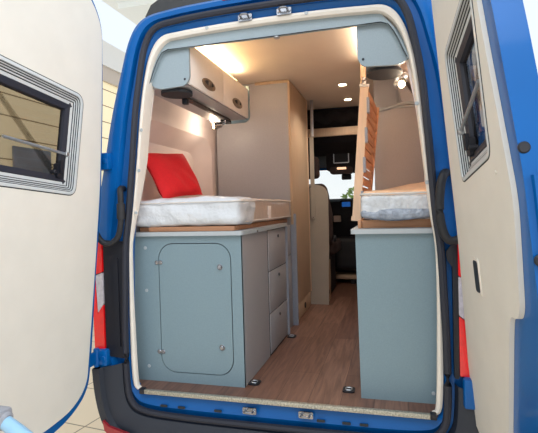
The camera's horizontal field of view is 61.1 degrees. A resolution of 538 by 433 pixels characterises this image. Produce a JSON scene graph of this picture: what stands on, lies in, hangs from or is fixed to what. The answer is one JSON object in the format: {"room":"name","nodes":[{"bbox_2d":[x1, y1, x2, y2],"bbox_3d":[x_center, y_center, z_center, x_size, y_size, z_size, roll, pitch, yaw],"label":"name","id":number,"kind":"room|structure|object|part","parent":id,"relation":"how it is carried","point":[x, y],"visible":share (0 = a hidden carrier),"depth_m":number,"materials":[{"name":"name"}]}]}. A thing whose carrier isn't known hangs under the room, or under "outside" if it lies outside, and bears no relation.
{"room":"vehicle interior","nodes":[
{"label":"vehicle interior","id":0,"kind":"room"},
{"bbox_2d":[0,82,117,184],"bbox_3d":[-2.888,-1.043,7.088,0.100,2.350,20.000,-1,1,15],"label":"wall","id":1,"kind":"structure","parent":0,"point":[22,117],"depth_m":6.02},
{"bbox_2d":[12,146,51,173],"bbox_3d":[-3.099,-0.466,5.995,0.020,0.850,0.650,-1,1,15],"label":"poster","id":2,"kind":"object","parent":1,"relation":"attached to","point":[37,160],"visible":0.47,"depth_m":5.96,"materials":[{"name":"grey"}]},
{"bbox_2d":[102,65,120,87],"bbox_3d":[-2.910,-2.337,7.060,0.170,0.240,20.000,-1,1,15],"label":"trim","id":3,"kind":"structure","parent":1,"relation":"attached to","point":[111,77],"depth_m":7.65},
{"bbox_2d":[102,40,124,73],"bbox_3d":[-2.909,-2.657,7.051,0.230,0.400,20.000,-1,1,15],"label":"trim","id":4,"kind":"structure","parent":1,"relation":"attached to","point":[113,57],"depth_m":7.65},
{"bbox_2d":[54,317,105,432],"bbox_3d":[1.353,1.457,7.044,18.000,0.020,26.000,-1,1,15],"label":"floor","id":5,"kind":"structure","parent":0,"point":[86,418],"depth_m":3.60,"materials":[{"name":"tile"}]},
{"bbox_2d":[0,406,32,432],"bbox_3d":[-0.554,1.046,1.124,0.583,1.132,0.240,-1,1,15],"label":"pole","id":6,"kind":"object","parent":5,"relation":"on","point":[8,424],"visible":1,"depth_m":1.12,"materials":[{"name":"blue plastic"}]},
{"bbox_2d":[102,0,156,24],"bbox_3d":[-2.142,-3.710,6.816,2.000,0.150,20.000,-1,1,15],"label":"ceiling","id":7,"kind":"structure","parent":0,"point":[135,11],"depth_m":8.00,"materials":[{"name":"white paint"}]},
{"bbox_2d":[139,107,217,231],"bbox_3d":[-0.281,0.069,4.558,0.103,1.580,3.980,-1,1,15],"label":"wall","id":8,"kind":"structure","parent":0,"point":[169,134],"depth_m":3.36,"materials":[{"name":"beige plastic"}]},
{"bbox_2d":[133,90,154,277],"bbox_3d":[-0.614,-0.068,2.484,0.345,1.950,0.190,-1,1,15],"label":"trim","id":9,"kind":"structure","parent":8,"relation":"attached to","point":[136,227],"depth_m":2.44,"materials":[{"name":"white plastic"}]},
{"bbox_2d":[153,95,216,132],"bbox_3d":[-0.145,-0.908,4.496,0.235,0.368,3.980,-1,1,15],"label":"trim","id":10,"kind":"structure","parent":8,"relation":"attached to","point":[159,103],"depth_m":3.18,"materials":[{"name":"beige plastic"}]},
{"bbox_2d":[152,48,249,124],"bbox_3d":[-0.425,-0.804,2.883,0.322,0.264,1.037,-1,1,15],"label":"locker","id":11,"kind":"object","parent":8,"relation":"attached to","point":[180,74],"visible":0.92,"depth_m":2.58,"materials":[{"name":"grey laminate"}]},
{"bbox_3d":[-0.514,-0.781,2.381,0.217,0.223,0.016,-1,1,15],"label":"panel","id":12,"kind":"part","parent":11,"relation":"part of","materials":[{"name":"blue laminate"}]},
{"bbox_3d":[-0.355,-0.803,2.606,0.015,0.212,0.487,-1,1,15],"label":"locker door","id":13,"kind":"part","parent":11,"relation":"part of","materials":[{"name":"beige wood"}]},
{"bbox_2d":[182,98,230,128],"bbox_3d":[-0.422,-0.647,2.927,0.112,0.079,0.725,-1,1,15],"label":"reading lamp","id":14,"kind":"object","parent":11,"relation":"attached to","point":[216,125],"visible":0.99,"depth_m":2.93,"materials":[{"name":"black plastic"}]},
{"bbox_2d":[182,98,188,104],"bbox_3d":[-0.473,-0.650,2.581,0.030,0.032,0.030,-1,1,15],"label":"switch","id":15,"kind":"object","parent":14,"relation":"attached to","point":[184,101],"depth_m":2.57,"materials":[{"name":"black plastic"}]},
{"bbox_3d":[-0.388,-0.682,2.920,0.040,0.012,0.720,-1,1,15],"label":"rail","id":16,"kind":"part","parent":14,"relation":"part of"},
{"bbox_3d":[-0.343,-0.753,2.604,0.006,0.060,0.184,-1,1,15],"label":"handle plate","id":17,"kind":"part","parent":11,"relation":"part of","materials":[{"name":"brown metal"}]},
{"bbox_3d":[-0.295,-0.817,3.377,0.316,0.264,0.014,-1,1,15],"label":"panel","id":18,"kind":"part","parent":11,"relation":"part of","materials":[{"name":"beige laminate"}]},
{"bbox_3d":[-0.225,-0.816,3.086,0.015,0.212,0.497,-1,1,15],"label":"locker door","id":19,"kind":"part","parent":11,"relation":"part of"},
{"bbox_3d":[-0.213,-0.766,3.084,0.006,0.060,0.184,-1,1,15],"label":"handle plate","id":20,"kind":"part","parent":11,"relation":"part of","materials":[{"name":"brown metal"}]},
{"bbox_2d":[0,0,537,432],"bbox_3d":[0.545,-0.051,4.157,2.053,2.411,5.922,-1,1,15],"label":"camper van","id":21,"kind":"object","parent":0,"point":[65,234],"visible":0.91,"depth_m":1.97,"materials":[{"name":"blue paint"}]},
{"bbox_3d":[-1.013,-0.042,1.956,0.187,2.119,0.860,-1,1,15],"label":"door","id":22,"kind":"part","parent":21,"relation":"part of","materials":[{"name":"blue paint"}]},
{"bbox_2d":[94,243,105,348],"bbox_3d":[-0.907,0.436,2.466,0.071,0.610,0.064,-1,1,15],"label":"tail light","id":23,"kind":"object","parent":21,"relation":"attached to","point":[100,283],"depth_m":2.43,"materials":[{"name":"red plastic"}]},
{"bbox_3d":[-0.814,0.439,2.427,0.125,0.628,0.038,-1,1,15],"label":"corner panel","id":24,"kind":"part","parent":21,"relation":"part of","materials":[{"name":"black plastic"}]},
{"bbox_2d":[150,13,408,82],"bbox_3d":[-0.005,-0.817,2.220,1.324,0.253,0.021,-1,1,15],"label":"trim","id":25,"kind":"structure","parent":21,"relation":"attached to","point":[315,25],"depth_m":2.20,"materials":[{"name":"blue laminate"}]},
{"bbox_3d":[0.009,0.053,2.236,2.010,2.286,0.090,-1,1,15],"label":"frame","id":26,"kind":"part","parent":21,"relation":"part of","materials":[{"name":"blue paint"}]},
{"bbox_2d":[129,4,443,414],"bbox_3d":[0.008,-0.029,2.240,1.568,1.867,0.089,-1,1,15],"label":"trim","id":27,"kind":"structure","parent":21,"relation":"attached to","point":[390,14],"depth_m":2.21,"materials":[{"name":"white plastic"}]},
{"bbox_3d":[0.801,0.399,1.989,0.045,0.617,0.040,-1,1,15],"label":"corner panel","id":28,"kind":"part","parent":21,"relation":"part of","materials":[{"name":"black plastic"}]},
{"bbox_2d":[457,245,469,377],"bbox_3d":[0.873,0.396,1.984,0.100,0.610,0.064,-1,1,15],"label":"tail light","id":29,"kind":"object","parent":21,"relation":"attached to","point":[463,369],"depth_m":1.97,"materials":[{"name":"red plastic"}]},
{"bbox_3d":[0.749,-0.066,1.536,0.260,2.071,0.864,-1,1,10],"label":"door","id":30,"kind":"part","parent":21,"relation":"part of","materials":[{"name":"blue paint"}]},
{"bbox_2d":[195,27,373,109],"bbox_3d":[0.330,-1.095,3.482,1.200,0.012,2.520,-1,1,15],"label":"ceiling","id":31,"kind":"structure","parent":0,"point":[314,63],"depth_m":3.20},
{"bbox_2d":[307,108,358,125],"bbox_3d":[0.672,-1.021,4.697,1.140,0.172,0.054,-1,1,15],"label":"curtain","id":32,"kind":"object","parent":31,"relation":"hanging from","point":[351,114],"visible":0.4,"depth_m":4.68,"materials":[{"name":"black fabric"}]},
{"bbox_2d":[139,279,438,417],"bbox_3d":[0.578,0.852,4.233,1.690,0.020,4.200,-1,1,15],"label":"floor","id":33,"kind":"structure","parent":0,"point":[315,365],"depth_m":2.64,"materials":[{"name":"brown wood"}]},
{"bbox_2d":[135,223,287,387],"bbox_3d":[-0.307,0.479,2.927,0.670,0.822,1.027,-1,1,15],"label":"storage cabinet","id":34,"kind":"object","parent":33,"relation":"on","point":[211,306],"visible":1,"depth_m":2.47,"materials":[{"name":"blue laminate"}]},
{"bbox_3d":[-0.393,0.495,2.453,0.413,0.697,0.018,-1,1,15],"label":"hatch door","id":35,"kind":"part","parent":34,"relation":"part of","materials":[{"name":"blue laminate"}]},
{"bbox_2d":[140,219,286,231],"bbox_3d":[-0.295,0.052,3.039,0.574,0.025,1.238,-1,1,15],"label":"board","id":36,"kind":"object","parent":34,"relation":"on","point":[263,223],"visible":0.52,"depth_m":2.47,"materials":[{"name":"brown wood"}]},
{"bbox_2d":[137,196,290,226],"bbox_3d":[-0.294,-0.040,3.052,0.654,0.173,1.304,-1,1,15],"label":"mattress","id":37,"kind":"object","parent":36,"relation":"on","point":[201,210],"visible":0.96,"depth_m":2.45,"materials":[{"name":"white fabric"}]},
{"bbox_2d":[147,153,202,197],"bbox_3d":[-0.589,-0.258,2.821,0.181,0.308,0.404,-1,1,27],"label":"pillow","id":38,"kind":"object","parent":37,"relation":"on","point":[172,175],"visible":0.97,"depth_m":2.74,"materials":[{"name":"red fabric"}]},
{"bbox_3d":[-0.068,0.490,2.627,0.002,0.794,0.485,-1,1,15],"label":"panel","id":39,"kind":"part","parent":34,"relation":"part of","materials":[{"name":"grey laminate"}]},
{"bbox_3d":[0.053,0.213,3.098,0.012,0.256,0.468,-1,1,15],"label":"drawer","id":40,"kind":"part","parent":34,"relation":"part of","materials":[{"name":"grey laminate"}]},
{"bbox_3d":[0.055,0.478,3.103,0.014,0.798,0.495,-1,1,15],"label":"drawer frame","id":41,"kind":"part","parent":34,"relation":"part of","materials":[{"name":"grey wood"}]},
{"bbox_3d":[0.060,0.478,3.103,0.012,0.262,0.468,-1,1,15],"label":"drawer","id":42,"kind":"part","parent":34,"relation":"part of","materials":[{"name":"grey laminate"}]},
{"bbox_3d":[0.068,0.740,3.108,0.012,0.250,0.468,-1,1,15],"label":"drawer","id":43,"kind":"part","parent":34,"relation":"part of","materials":[{"name":"grey laminate"}]},
{"bbox_2d":[248,379,260,385],"bbox_3d":[-0.077,0.888,2.442,0.060,0.011,0.070,-1,1,15],"label":"lashing eye","id":44,"kind":"object","parent":33,"relation":"attached to","point":[254,382],"visible":1,"depth_m":2.43,"materials":[{"name":"silver metal"}]},
{"bbox_2d":[217,79,311,318],"bbox_3d":[-0.017,-0.113,4.054,0.632,1.947,0.750,-1,1,15],"label":"wardrobe","id":45,"kind":"object","parent":33,"relation":"on","point":[265,156],"visible":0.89,"depth_m":3.70,"materials":[{"name":"grey laminate"}]},
{"bbox_3d":[0.273,-0.186,3.977,0.018,1.810,0.740,-1,1,15],"label":"door","id":46,"kind":"part","parent":45,"relation":"part of","materials":[{"name":"brown wood"}]},
{"bbox_2d":[309,100,315,218],"bbox_3d":[0.399,-0.539,4.324,0.064,1.125,0.034,-1,1,15],"label":"bar","id":47,"kind":"object","parent":45,"relation":"attached to","point":[311,139],"visible":1,"depth_m":4.33,"materials":[{"name":"metal"}]},
{"bbox_2d":[139,387,436,420],"bbox_3d":[0.033,0.901,2.210,1.472,0.028,0.032,-1,1,15],"label":"trim","id":48,"kind":"structure","parent":33,"relation":"attached to","point":[143,390],"depth_m":2.18,"materials":[{"name":"beige plastic"}]},
{"bbox_2d":[285,214,298,334],"bbox_3d":[-0.111,0.431,3.558,0.622,0.885,0.290,-1,1,15],"label":"post","id":49,"kind":"object","parent":33,"relation":"on","point":[290,230],"visible":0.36,"depth_m":3.59,"materials":[{"name":"grey metal"}]},
{"bbox_3d":[-0.150,0.477,3.429,0.612,0.800,0.018,-1,1,15],"label":"panel","id":50,"kind":"part","parent":49,"relation":"part of","materials":[{"name":"grey metal"}]},
{"bbox_3d":[-0.102,0.473,3.553,0.520,0.800,0.245,-1,1,15],"label":"panel","id":51,"kind":"part","parent":49,"relation":"part of","materials":[{"name":"grey metal"}]},
{"bbox_3d":[-0.075,0.427,3.688,0.622,0.885,0.020,-1,1,15],"label":"panel","id":52,"kind":"part","parent":49,"relation":"part of","materials":[{"name":"grey metal"}]},
{"bbox_2d":[309,185,330,304],"bbox_3d":[0.242,0.272,4.567,0.762,1.145,0.300,-1,1,15],"label":"wall","id":53,"kind":"structure","parent":33,"relation":"on","point":[319,226],"depth_m":4.35,"materials":[{"name":"grey laminate"}]},
{"bbox_2d":[308,157,340,292],"bbox_3d":[0.502,0.095,5.031,0.530,1.465,0.588,-1,1,15],"label":"seat","id":54,"kind":"object","parent":33,"relation":"on","point":[334,242],"visible":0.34,"depth_m":4.78,"materials":[{"name":"fabric"}]},
{"bbox_3d":[0.434,-0.029,4.823,0.482,0.634,0.157,-1,1,15],"label":"backrest","id":55,"kind":"part","parent":54,"relation":"part of","materials":[{"name":"fabric"}]},
{"bbox_3d":[0.519,0.617,5.087,0.400,0.420,0.430,-1,1,15],"label":"seat","id":56,"kind":"part","parent":54,"relation":"part of","materials":[{"name":"black plastic"}]},
{"bbox_2d":[329,238,340,254],"bbox_3d":[0.522,0.330,5.084,0.529,0.163,0.488,-1,1,15],"label":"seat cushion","id":57,"kind":"object","parent":54,"relation":"on","point":[334,247],"depth_m":4.81,"materials":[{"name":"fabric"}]},
{"bbox_2d":[335,236,356,283],"bbox_3d":[1.064,0.518,5.552,0.583,0.569,0.303,-1,1,15],"label":"seat","id":58,"kind":"object","parent":33,"relation":"on","point":[345,258],"visible":0.35,"depth_m":5.44,"materials":[{"name":"black fabric"}]},
{"bbox_2d":[335,236,355,269],"bbox_3d":[1.070,0.441,5.531,0.556,0.415,0.268,-1,1,15],"label":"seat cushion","id":59,"kind":"object","parent":58,"relation":"on","point":[345,258],"depth_m":5.44,"materials":[{"name":"black fabric"}]},
{"bbox_3d":[1.069,0.720,5.558,0.580,0.045,0.300,-1,1,15],"label":"plate","id":60,"kind":"part","parent":58,"relation":"part of","materials":[{"name":"brown wood"}]},
{"bbox_2d":[342,386,354,392],"bbox_3d":[0.405,0.877,2.311,0.060,0.011,0.070,-1,1,15],"label":"lashing eye","id":61,"kind":"object","parent":33,"relation":"on","point":[346,389],"visible":1,"depth_m":2.30,"materials":[{"name":"silver metal"}]},
{"bbox_2d":[330,198,372,271],"bbox_3d":[1.040,0.280,5.987,1.640,1.030,0.545,-1,1,15],"label":"dashboard","id":62,"kind":"object","parent":33,"relation":"on","point":[342,209],"visible":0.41,"depth_m":5.79,"materials":[{"name":"black plastic"}]},
{"bbox_2d":[351,225,436,403],"bbox_3d":[0.782,0.452,2.776,0.428,0.822,1.325,-1,1,15],"label":"base cabinet","id":63,"kind":"object","parent":33,"relation":"on","point":[396,267],"visible":0.79,"depth_m":2.16,"materials":[{"name":"blue laminate"}]},
{"bbox_2d":[351,64,378,220],"bbox_3d":[0.634,-0.533,2.976,0.126,1.105,0.645,-1,1,19],"label":"frame","id":64,"kind":"object","parent":63,"relation":"on","point":[368,115],"visible":0.83,"depth_m":2.69,"materials":[{"name":"brown wood"}]},
{"bbox_3d":[0.542,-0.380,2.697,0.111,0.762,0.030,-1,1,15],"label":"rail","id":65,"kind":"part","parent":64,"relation":"part of","materials":[{"name":"brown wood"}]},
{"bbox_3d":[0.656,-0.936,3.170,0.035,0.308,0.040,-1,1,15],"label":"hanger post","id":66,"kind":"part","parent":64,"relation":"part of","materials":[{"name":"brown wood"}]},
{"bbox_3d":[0.742,-0.397,3.264,0.112,0.761,0.030,-1,1,15],"label":"rail","id":67,"kind":"part","parent":64,"relation":"part of","materials":[{"name":"brown wood"}]},
{"bbox_2d":[358,218,431,227],"bbox_3d":[0.794,0.020,2.805,0.400,0.040,1.200,-1,1,15],"label":"board","id":68,"kind":"object","parent":63,"relation":"on","point":[362,223],"visible":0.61,"depth_m":2.25,"materials":[{"name":"brown wood"}]},
{"bbox_2d":[360,182,429,220],"bbox_3d":[0.792,-0.097,2.773,0.392,0.210,1.271,-1,1,15],"label":"mattress","id":69,"kind":"object","parent":68,"relation":"on","point":[409,201],"visible":0.72,"depth_m":2.18,"materials":[{"name":"white fabric"}]},
{"bbox_2d":[373,78,424,218],"bbox_3d":[0.999,-0.129,3.487,0.355,1.945,0.201,-1,1,15],"label":"wall","id":70,"kind":"structure","parent":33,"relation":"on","point":[398,155],"depth_m":3.40,"materials":[{"name":"grey laminate"}]},
{"bbox_3d":[1.009,-0.581,3.564,0.355,1.045,0.023,-1,1,15],"label":"panel","id":71,"kind":"part","parent":70,"relation":"part of","materials":[{"name":"grey laminate"}]},
{"bbox_2d":[307,107,371,167],"bbox_3d":[0.882,-0.902,5.503,1.660,0.480,1.580,-1,1,15],"label":"ceiling","id":72,"kind":"structure","parent":0,"point":[323,146],"depth_m":4.79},
{"bbox_2d":[308,126,357,137],"bbox_3d":[0.674,-0.873,4.695,1.220,0.085,0.030,-1,1,15],"label":"trim","id":73,"kind":"structure","parent":72,"relation":"attached to","point":[350,130],"depth_m":4.68,"materials":[{"name":"brown wood"}]},
{"bbox_2d":[326,153,355,174],"bbox_3d":[0.813,-0.637,5.091,0.330,0.330,0.186,-1,1,15],"label":"console","id":74,"kind":"object","parent":72,"relation":"attached to","point":[344,163],"visible":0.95,"depth_m":5.02,"materials":[{"name":"plastic"}]},
{"bbox_2d":[342,174,350,179],"bbox_3d":[0.892,-0.536,5.242,0.110,0.228,0.082,-1,1,15],"label":"mirror","id":75,"kind":"object","parent":72,"relation":"attached to","point":[344,176],"visible":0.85,"depth_m":5.21,"materials":[{"name":"black plastic"}]},
{"bbox_3d":[1.402,0.031,4.102,0.005,1.580,3.980,-1,1,15],"label":"wall","id":76,"kind":"structure","parent":0,"visible":0},
{"bbox_2d":[357,24,407,79],"bbox_3d":[0.556,-0.806,2.220,0.231,0.226,0.270,-1,1,15],"label":"locker","id":77,"kind":"object","parent":76,"relation":"attached to","point":[379,50],"visible":0.82,"depth_m":2.10,"materials":[{"name":"blue laminate"}]},
{"bbox_2d":[394,72,407,88],"bbox_3d":[0.682,-0.705,2.358,0.071,0.096,0.098,-1,1,15],"label":"reading lamp","id":78,"kind":"object","parent":77,"relation":"attached to","point":[399,84],"visible":0.92,"depth_m":2.35,"materials":[{"name":"metal"}]},
{"bbox_3d":[0.677,-0.677,2.329,0.038,0.038,0.038,-1,1,15],"label":"bulb","id":79,"kind":"part","parent":78,"relation":"part of","materials":[{"name":"white glass"}]},
{"bbox_2d":[400,61,412,94],"bbox_3d":[1.260,-0.940,4.115,0.235,0.368,3.980,-1,1,15],"label":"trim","id":80,"kind":"structure","parent":76,"relation":"attached to","point":[403,66],"depth_m":3.25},
{"bbox_2d":[406,60,416,114],"bbox_3d":[0.684,-0.097,2.132,0.345,1.950,0.190,-1,1,15],"label":"trim","id":81,"kind":"structure","parent":76,"relation":"attached to","point":[407,61],"depth_m":2.10,"materials":[{"name":"beige plastic"}]},
{"label":"outside","id":82,"kind":"structure","parent":0,"visible":0},
{"bbox_2d":[340,187,353,198],"bbox_3d":[1.849,0.108,10.194,0.552,1.575,0.701,-1,1,15],"label":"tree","id":83,"kind":"object","parent":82,"point":[350,190],"visible":0.05,"depth_m":10.09,"materials":[{"name":"green plant"}]}
]}

